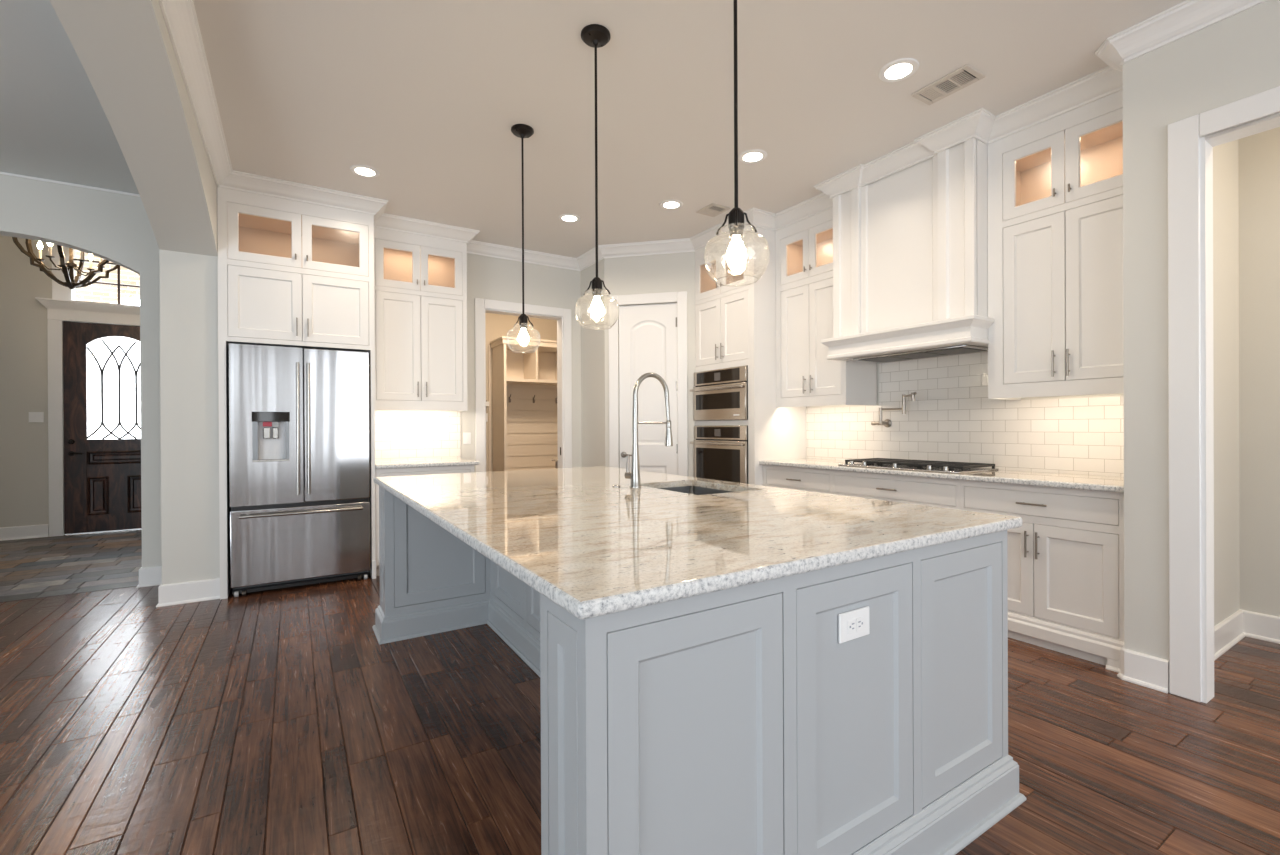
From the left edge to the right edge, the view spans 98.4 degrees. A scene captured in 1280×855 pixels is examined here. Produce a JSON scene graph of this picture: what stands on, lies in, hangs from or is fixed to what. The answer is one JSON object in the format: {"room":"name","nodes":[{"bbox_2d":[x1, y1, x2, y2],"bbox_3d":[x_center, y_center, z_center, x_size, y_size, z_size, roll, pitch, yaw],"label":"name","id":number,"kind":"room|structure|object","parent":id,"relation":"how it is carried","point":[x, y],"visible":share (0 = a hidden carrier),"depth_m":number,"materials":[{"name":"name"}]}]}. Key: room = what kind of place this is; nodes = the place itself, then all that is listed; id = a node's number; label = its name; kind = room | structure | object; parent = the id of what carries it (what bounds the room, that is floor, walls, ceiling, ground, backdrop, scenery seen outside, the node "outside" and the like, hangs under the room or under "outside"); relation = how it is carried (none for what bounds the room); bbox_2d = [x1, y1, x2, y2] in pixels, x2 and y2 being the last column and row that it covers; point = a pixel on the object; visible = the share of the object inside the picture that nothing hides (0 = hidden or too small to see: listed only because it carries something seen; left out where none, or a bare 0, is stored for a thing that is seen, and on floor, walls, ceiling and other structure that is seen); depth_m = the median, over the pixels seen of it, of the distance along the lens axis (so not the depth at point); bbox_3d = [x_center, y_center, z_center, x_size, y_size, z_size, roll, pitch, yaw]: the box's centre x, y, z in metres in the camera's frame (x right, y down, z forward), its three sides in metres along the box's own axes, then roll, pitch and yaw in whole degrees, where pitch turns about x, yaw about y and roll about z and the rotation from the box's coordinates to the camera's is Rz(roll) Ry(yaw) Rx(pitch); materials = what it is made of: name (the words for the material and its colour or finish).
{"room":"kitchen","nodes":[
{"label":"kitchen","id":0,"kind":"room"},
{"bbox_2d":[0,236,134,534],"bbox_3d":[-6.748,-0.831,6.590,3.400,4.200,0.140,0,0,-32],"label":"wall","id":1,"kind":"structure","parent":0,"point":[24,486],"depth_m":6.31,"materials":[{"name":"grey paint"}]},
{"bbox_2d":[0,524,48,540],"bbox_3d":[-7.494,1.201,6.020,1.468,0.147,0.028,0,0,-32],"label":"baseboard","id":2,"kind":"structure","parent":1,"relation":"attached to","point":[30,531],"depth_m":6.31,"materials":[{"name":"white paint"}]},
{"bbox_2d":[29,412,43,421],"bbox_3d":[-6.962,-0.119,6.366,0.121,0.118,0.010,0,0,-32],"label":"switch","id":3,"kind":"object","parent":1,"relation":"attached to","point":[33,416],"visible":1,"depth_m":6.37,"materials":[{"name":"white plastic"}]},
{"bbox_2d":[52,244,71,299],"bbox_3d":[-6.373,-2.037,6.733,1.130,1.092,0.018,0,0,-32],"label":"trim","id":4,"kind":"structure","parent":1,"relation":"attached to","point":[59,291],"depth_m":6.46,"materials":[{"name":"white paint"}]},
{"bbox_2d":[35,297,139,536],"bbox_3d":[-6.342,-0.111,6.703,1.360,2.757,0.098,0,0,-32],"label":"trim","id":5,"kind":"structure","parent":1,"relation":"attached to","point":[58,310],"depth_m":6.45,"materials":[{"name":"white paint"}]},
{"bbox_2d":[63,321,141,533],"bbox_3d":[-6.374,-0.001,6.756,0.972,2.513,0.115,0,0,-32],"label":"door","id":6,"kind":"structure","parent":1,"relation":"in","point":[102,477],"depth_m":6.68,"materials":[{"name":"brown wood"}]},
{"bbox_2d":[73,250,139,303],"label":"window","id":7,"kind":"structure","parent":1,"relation":"in","point":[102,293],"depth_m":8.24,"materials":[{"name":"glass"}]},
{"bbox_2d":[50,0,219,584],"bbox_3d":[-1.917,-0.304,1.872,0.330,3.120,6.410,0,0,-32],"label":"wall","id":8,"kind":"structure","parent":0,"point":[124,48],"depth_m":3.78,"materials":[{"name":"white paint"}]},
{"bbox_2d":[156,578,219,606],"bbox_3d":[-3.423,1.184,4.256,0.358,0.147,0.708,0,0,-32],"label":"baseboard","id":9,"kind":"object","parent":8,"relation":"attached to","point":[208,589],"visible":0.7,"depth_m":3.97,"materials":[{"name":"white paint"}]},
{"bbox_2d":[158,0,232,186],"bbox_3d":[-1.545,-1.812,1.670,0.100,0.107,5.630,0,0,-32],"label":"trim","id":10,"kind":"structure","parent":8,"relation":"attached to","point":[180,17],"depth_m":2.85,"materials":[{"name":"white paint"}]},
{"bbox_2d":[0,174,556,567],"bbox_3d":[-3.629,-0.844,5.763,9.200,4.200,2.020,0,0,-32],"label":"wall","id":11,"kind":"structure","parent":0,"point":[116,228],"depth_m":4.37,"materials":[{"name":"white paint"}]},
{"bbox_2d":[0,171,139,196],"bbox_3d":[-5.376,-1.826,3.477,3.799,0.018,0.012,0,0,-32],"label":"trim","id":12,"kind":"structure","parent":11,"relation":"attached to","point":[3,173],"depth_m":4.15,"materials":[{"name":"white paint"}]},
{"bbox_2d":[136,566,161,587],"bbox_3d":[-3.891,1.186,4.458,0.240,0.147,0.128,0,0,-32],"label":"baseboard","id":13,"kind":"structure","parent":11,"relation":"attached to","point":[148,576],"depth_m":4.39,"materials":[{"name":"white paint"}]},
{"bbox_2d":[488,345,490,471],"bbox_3d":[-2.115,0.044,7.777,0.027,2.400,0.020,0,0,-32],"label":"trim","id":14,"kind":"structure","parent":11,"relation":"attached to","point":[489,346],"depth_m":7.77,"materials":[{"name":"beige paint"}]},
{"bbox_2d":[375,253,581,471],"bbox_3d":[-2.004,-0.312,5.505,3.390,3.120,0.130,0,0,-32],"label":"wall","id":15,"kind":"structure","parent":0,"point":[490,278],"depth_m":5.87,"materials":[{"name":"white paint"}]},
{"bbox_2d":[375,411,460,460],"bbox_3d":[-2.162,0.076,5.322,0.845,0.464,0.010,0,0,-32],"label":"backsplash","id":16,"kind":"structure","parent":15,"relation":"attached to","point":[399,435],"depth_m":5.32,"materials":[{"name":"white tile"}]},
{"bbox_2d":[374,213,479,411],"bbox_3d":[-2.024,-1.014,5.177,0.940,1.712,0.404,0,0,-32],"label":"upper cabinet","id":17,"kind":"object","parent":15,"relation":"attached to","point":[420,266],"visible":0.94,"depth_m":5.07,"materials":[{"name":"white paint"}]},
{"bbox_2d":[463,432,470,443],"bbox_3d":[-1.747,0.110,5.583,0.075,0.118,0.010,0,0,-32],"label":"light switch","id":18,"kind":"object","parent":15,"relation":"attached to","point":[466,436],"visible":1,"depth_m":5.58,"materials":[{"name":"white plastic"}]},
{"bbox_2d":[475,298,571,471],"bbox_3d":[-1.257,-0.039,5.965,1.073,2.564,0.154,0,0,-32],"label":"trim","id":19,"kind":"structure","parent":15,"relation":"attached to","point":[482,306],"depth_m":5.99,"materials":[{"name":"white paint"}]},
{"bbox_2d":[467,238,694,270],"bbox_3d":[-0.630,-1.825,5.882,2.378,0.107,0.765,0,0,1],"label":"trim","id":20,"kind":"structure","parent":15,"relation":"attached to","point":[587,259],"depth_m":5.71,"materials":[{"name":"white paint"}]},
{"bbox_2d":[551,458,557,467],"bbox_3d":[-0.591,0.824,7.365,1.010,0.825,0.600,0,0,-32],"label":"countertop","id":21,"kind":"structure","parent":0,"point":[556,459],"depth_m":7.31,"materials":[{"name":"stone"}]},
{"bbox_2d":[0,0,1185,257],"bbox_3d":[-0.460,-1.913,1.041,9.550,0.115,9.650,0,0,-32],"label":"ceiling","id":22,"kind":"structure","parent":0,"point":[428,95],"depth_m":3.11,"materials":[{"name":"white paint"}]},
{"bbox_2d":[350,165,379,177],"bbox_3d":[-2.003,-1.864,4.022,0.198,0.008,0.198,0,0,-32],"label":"recessed light","id":23,"kind":"object","parent":22,"relation":"in","point":[361,170],"visible":1,"depth_m":4.01,"materials":[{"name":"white plastic"}]},
{"bbox_2d":[506,124,540,352],"bbox_3d":[-0.737,-1.175,3.476,0.211,1.396,0.211,0,0,-32],"label":"pendant light","id":24,"kind":"object","parent":22,"relation":"hanging from","point":[522,131],"visible":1,"depth_m":3.47,"materials":[{"name":"black metal"}]},
{"bbox_2d":[558,214,580,221],"bbox_3d":[-0.632,-1.873,4.946,0.198,0.008,0.198,0,0,-32],"label":"recessed light","id":25,"kind":"object","parent":22,"relation":"in","point":[564,217],"visible":1,"depth_m":4.93,"materials":[{"name":"white plastic"}]},
{"bbox_2d":[575,24,618,329],"bbox_3d":[-0.208,-1.176,2.636,0.211,1.396,0.211,0,0,-32],"label":"pendant light","id":26,"kind":"object","parent":22,"relation":"hanging from","point":[596,36],"visible":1,"depth_m":2.63,"materials":[{"name":"black metal"}]},
{"bbox_2d":[660,200,682,208],"bbox_3d":[0.265,-1.877,4.655,0.198,0.008,0.198,0,0,-32],"label":"recessed light","id":27,"kind":"object","parent":22,"relation":"in","point":[667,204],"visible":1,"depth_m":4.64,"materials":[{"name":"white plastic"}]},
{"bbox_2d":[696,203,730,216],"bbox_3d":[0.632,-1.878,4.773,0.202,0.010,0.225,0,0,-32],"label":"ceiling vent","id":28,"kind":"object","parent":22,"relation":"in","point":[712,210],"visible":1,"depth_m":4.77,"materials":[{"name":"white metal"}]},
{"bbox_2d":[704,0,769,286],"bbox_3d":[0.313,-1.177,1.807,0.211,1.396,0.211,0,0,-32],"label":"pendant light","id":29,"kind":"object","parent":22,"relation":"hanging from","point":[736,256],"visible":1,"depth_m":1.80,"materials":[{"name":"clear glass"}]},
{"bbox_2d":[738,149,766,163],"bbox_3d":[0.783,-1.878,3.831,0.198,0.008,0.198,0,0,-32],"label":"recessed light","id":30,"kind":"object","parent":22,"relation":"in","point":[753,155],"visible":1,"depth_m":3.82,"materials":[{"name":"white plastic"}]},
{"bbox_2d":[878,58,918,81],"bbox_3d":[1.362,-1.878,2.910,0.198,0.008,0.198,0,0,-32],"label":"recessed light","id":31,"kind":"object","parent":22,"relation":"in","point":[897,70],"visible":1,"depth_m":2.90,"materials":[{"name":"white paint"}]},
{"bbox_2d":[911,64,985,104],"bbox_3d":[1.690,-1.879,3.038,0.184,0.010,0.311,0,0,-32],"label":"ceiling vent","id":32,"kind":"object","parent":22,"relation":"in","point":[966,75],"visible":1,"depth_m":3.02,"materials":[{"name":"white metal"}]},
{"bbox_2d":[581,259,604,466],"bbox_3d":[-0.464,-0.321,6.063,0.127,3.120,0.565,0,0,-32],"label":"wall","id":33,"kind":"structure","parent":0,"point":[593,340],"depth_m":6.04,"materials":[{"name":"white paint"}]},
{"bbox_2d":[0,528,1279,854],"bbox_3d":[-1.468,1.282,2.442,9.900,0.061,13.100,0,0,-32],"label":"floor","id":34,"kind":"structure","parent":0,"point":[1218,789],"depth_m":2.23,"materials":[{"name":"brown wood"}]},
{"bbox_2d":[229,343,369,596],"bbox_3d":[-2.747,0.316,4.504,0.930,1.874,0.630,0,0,-32],"label":"refrigerator","id":35,"kind":"object","parent":34,"relation":"on","point":[299,418],"visible":1,"depth_m":4.27,"materials":[{"name":"grey metal"}]},
{"bbox_2d":[217,170,388,598],"bbox_3d":[-2.730,-0.306,4.544,1.136,3.119,0.700,0,0,-32],"label":"tall cabinet","id":36,"kind":"object","parent":34,"relation":"on","point":[296,260],"visible":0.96,"depth_m":4.31,"materials":[{"name":"white paint"}]},
{"bbox_2d":[375,465,473,575],"bbox_3d":[-2.000,0.796,5.046,0.815,0.905,0.616,0,0,-32],"label":"base cabinet","id":37,"kind":"object","parent":34,"relation":"on","point":[466,468],"visible":0.09,"depth_m":4.71,"materials":[{"name":"white paint"}]},
{"bbox_2d":[375,458,478,468],"bbox_3d":[-1.989,0.326,5.062,0.857,0.034,0.633,0,0,-32],"label":"countertop","id":38,"kind":"structure","parent":37,"relation":"on","point":[390,464],"depth_m":4.88,"materials":[{"name":"stone"}]},
{"bbox_2d":[490,336,557,470],"bbox_3d":[-1.249,0.011,8.000,1.698,2.455,0.545,0,0,-32],"label":"locker","id":39,"kind":"object","parent":34,"relation":"on","point":[524,383],"visible":0.52,"depth_m":7.97,"materials":[{"name":"beige paint"}]},
{"bbox_2d":[372,486,1025,854],"bbox_3d":[-0.196,0.793,2.643,1.646,0.905,2.941,0,0,-32],"label":"kitchen island","id":40,"kind":"object","parent":34,"relation":"on","point":[736,720],"visible":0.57,"depth_m":1.37,"materials":[{"name":"grey paint"}]},
{"bbox_2d":[374,466,1021,618],"bbox_3d":[-0.194,0.322,2.651,1.641,0.034,2.935,0,0,-32],"label":"island countertop","id":41,"kind":"structure","parent":40,"relation":"on","point":[592,547],"depth_m":1.69,"materials":[{"name":"stone"}]},
{"bbox_2d":[624,372,672,487],"bbox_3d":[0.049,0.008,2.879,0.274,0.589,0.083,0,0,-32],"label":"kitchen faucet","id":42,"kind":"object","parent":41,"relation":"on","point":[634,475],"visible":1,"depth_m":2.81,"materials":[{"name":"silver metal"}]},
{"bbox_2d":[658,486,731,494],"bbox_3d":[0.280,0.453,2.828,0.430,0.230,0.600,0,0,-32],"label":"sink","id":43,"kind":"object","parent":41,"relation":"in","point":[695,490],"visible":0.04,"depth_m":3.13,"materials":[{"name":"grey metal"}]},
{"bbox_2d":[838,606,869,643],"bbox_3d":[0.555,0.509,1.426,0.120,0.074,0.010,0,0,-32],"label":"electrical outlet","id":44,"kind":"object","parent":40,"relation":"attached to","point":[853,624],"visible":1,"depth_m":1.42,"materials":[{"name":"white plastic"}]},
{"bbox_2d":[848,619,855,633],"bbox_3d":[0.542,0.509,1.414,0.030,0.034,0.002,0,0,-32],"label":"receptacle","id":45,"kind":"object","parent":44,"relation":"attached to","point":[851,622],"depth_m":1.41,"materials":[{"name":"grey plastic"}]},
{"bbox_2d":[856,616,863,630],"bbox_3d":[0.571,0.509,1.432,0.030,0.034,0.002,0,0,-32],"label":"receptacle","id":46,"kind":"object","parent":44,"relation":"attached to","point":[859,619],"depth_m":1.43,"materials":[{"name":"grey plastic"}]},
{"bbox_2d":[690,208,805,485],"bbox_3d":[1.043,-0.327,5.344,0.762,3.119,0.967,0,0,-32],"label":"tall cabinet","id":47,"kind":"object","parent":34,"relation":"on","point":[735,326],"visible":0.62,"depth_m":5.00,"materials":[{"name":"white paint"}]},
{"bbox_2d":[690,426,747,483],"bbox_3d":[0.740,0.341,5.247,0.100,0.717,0.754,0,0,-32],"label":"wall oven","id":48,"kind":"object","parent":47,"relation":"in","point":[720,452],"visible":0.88,"depth_m":5.20,"materials":[{"name":"silver metal"}]},
{"bbox_2d":[690,366,747,420],"bbox_3d":[0.737,-0.312,5.245,0.100,0.483,0.754,0,0,-32],"label":"speed oven","id":49,"kind":"object","parent":47,"relation":"in","point":[719,394],"visible":1,"depth_m":5.20,"materials":[{"name":"silver metal"}]},
{"bbox_2d":[763,465,831,493],"bbox_3d":[1.518,0.780,4.745,0.604,0.905,0.746,0,0,-32],"label":"drawer","id":50,"kind":"object","parent":34,"relation":"on","point":[796,478],"visible":0.26,"depth_m":4.57,"materials":[{"name":"white paint"}]},
{"bbox_2d":[832,470,959,509],"bbox_3d":[1.975,0.779,4.018,0.604,0.905,0.971,0,0,-32],"label":"drawer","id":51,"kind":"object","parent":34,"relation":"on","point":[935,492],"visible":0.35,"depth_m":3.81,"materials":[{"name":"white paint"}]},
{"bbox_2d":[960,480,1123,672],"bbox_3d":[2.454,0.778,3.254,0.605,0.905,0.830,0,0,-32],"label":"base cabinet","id":52,"kind":"object","parent":34,"relation":"on","point":[1065,560],"visible":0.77,"depth_m":3.00,"materials":[{"name":"white paint"}]},
{"bbox_2d":[759,458,1123,492],"bbox_3d":[1.996,0.308,3.982,0.624,0.034,2.549,0,0,-32],"label":"countertop","id":53,"kind":"structure","parent":52,"relation":"on","point":[1044,479],"depth_m":3.38,"materials":[{"name":"stone"}]},
{"bbox_2d":[838,458,998,473],"bbox_3d":[1.986,0.270,4.012,0.500,0.042,0.920,0,0,-32],"label":"gas cooktop","id":54,"kind":"object","parent":53,"relation":"in","point":[887,463],"visible":1,"depth_m":3.85,"materials":[{"name":"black metal"}]},
{"bbox_2d":[604,252,695,476],"bbox_3d":[0.142,-0.323,5.731,1.019,3.120,0.110,0,0,13],"label":"wall","id":55,"kind":"structure","parent":0,"point":[671,272],"depth_m":5.66,"materials":[{"name":"white paint"}]},
{"bbox_2d":[608,291,687,475],"bbox_3d":[0.081,-0.069,5.679,0.824,2.612,0.022,0,0,13],"label":"trim","id":56,"kind":"structure","parent":55,"relation":"attached to","point":[680,298],"depth_m":5.63,"materials":[{"name":"white paint"}]},
{"bbox_2d":[619,303,677,474],"bbox_3d":[0.088,-0.021,5.689,0.625,2.496,0.094,0,0,13],"label":"door","id":57,"kind":"structure","parent":55,"relation":"in","point":[647,333],"depth_m":5.70,"materials":[{"name":"white paint"}]},
{"bbox_2d":[806,363,1123,476],"bbox_3d":[1.724,-0.330,5.118,0.130,3.120,4.770,0,0,-32],"label":"wall","id":58,"kind":"structure","parent":0,"point":[1120,394],"depth_m":3.60,"materials":[{"name":"white paint"}]},
{"bbox_2d":[775,193,876,407],"bbox_3d":[1.556,-1.034,4.767,0.495,1.707,0.756,0,0,-32],"label":"upper cabinet","id":59,"kind":"object","parent":58,"relation":"attached to","point":[805,377],"visible":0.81,"depth_m":4.70,"materials":[{"name":"white paint"}]},
{"bbox_2d":[813,108,995,362],"bbox_3d":[1.968,-1.203,3.960,0.656,1.370,1.248,0,0,-32],"label":"range hood","id":60,"kind":"object","parent":58,"relation":"attached to","point":[910,222],"visible":0.99,"depth_m":3.74,"materials":[{"name":"white paint"}]},
{"bbox_2d":[806,351,1123,476],"bbox_3d":[2.254,-0.123,4.144,0.010,0.824,2.549,0,0,-32],"label":"backsplash","id":61,"kind":"structure","parent":58,"relation":"attached to","point":[951,417],"depth_m":3.98,"materials":[{"name":"white tile"}]},
{"bbox_2d":[871,392,916,426],"bbox_3d":[2.020,-0.132,4.307,0.151,0.262,0.445,0,0,-20],"label":"pot filler","id":62,"kind":"object","parent":61,"relation":"attached to","point":[887,423],"visible":1,"depth_m":4.35,"materials":[{"name":"silver metal"}]},
{"bbox_2d":[987,66,1123,399],"bbox_3d":[2.515,-1.035,3.243,0.495,1.707,0.748,0,0,-32],"label":"upper cabinet","id":63,"kind":"object","parent":58,"relation":"attached to","point":[1055,158],"visible":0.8,"depth_m":3.18,"materials":[{"name":"white paint"}]},
{"bbox_2d":[1123,0,1279,659],"bbox_3d":[4.222,-0.334,1.078,1.400,3.120,4.730,0,0,-32],"label":"wall","id":64,"kind":"structure","parent":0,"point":[1236,57],"depth_m":2.64,"materials":[{"name":"white paint"}]},
{"bbox_2d":[1117,647,1168,692],"bbox_3d":[2.443,1.159,2.672,0.123,0.147,0.193,0,0,-32],"label":"baseboard","id":65,"kind":"structure","parent":64,"relation":"attached to","point":[1145,670],"depth_m":2.63,"materials":[{"name":"white paint"}]},
{"bbox_2d":[1238,127,1279,616],"bbox_3d":[4.812,-0.337,1.361,0.100,3.120,4.580,0,0,-32],"label":"wall","id":66,"kind":"structure","parent":0,"point":[1259,153],"depth_m":3.20,"materials":[{"name":"white paint"}]},
{"bbox_2d":[1095,0,1267,71],"bbox_3d":[3.653,-1.836,0.793,0.350,0.107,4.811,0,0,-32],"label":"crown molding","id":67,"kind":"structure","parent":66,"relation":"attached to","point":[1183,19],"depth_m":2.53,"materials":[{"name":"white paint"}]},
{"bbox_2d":[1168,86,1279,702],"bbox_3d":[2.838,-0.085,2.055,0.134,2.633,1.267,0,0,-32],"label":"door frame","id":68,"kind":"structure","parent":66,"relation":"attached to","point":[1192,140],"depth_m":2.50,"materials":[{"name":"white paint"}]},
{"bbox_2d":[1214,609,1279,660],"bbox_3d":[4.258,1.153,1.069,1.165,0.147,4.480,0,0,-32],"label":"baseboard","id":69,"kind":"structure","parent":66,"relation":"attached to","point":[1242,623],"depth_m":3.16,"materials":[{"name":"white paint"}]},
{"bbox_3d":[-5.883,-2.982,5.193,3.400,0.100,3.150,0,0,-32],"label":"ceiling","id":70,"kind":"structure","parent":0,"visible":0},
{"bbox_2d":[12,237,119,288],"bbox_3d":[-5.395,-2.117,5.233,0.702,1.615,0.782,0,0,-32],"label":"chandelier","id":71,"kind":"object","parent":70,"relation":"hanging from","point":[71,282],"visible":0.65,"depth_m":5.20,"materials":[{"name":"grey metal"}]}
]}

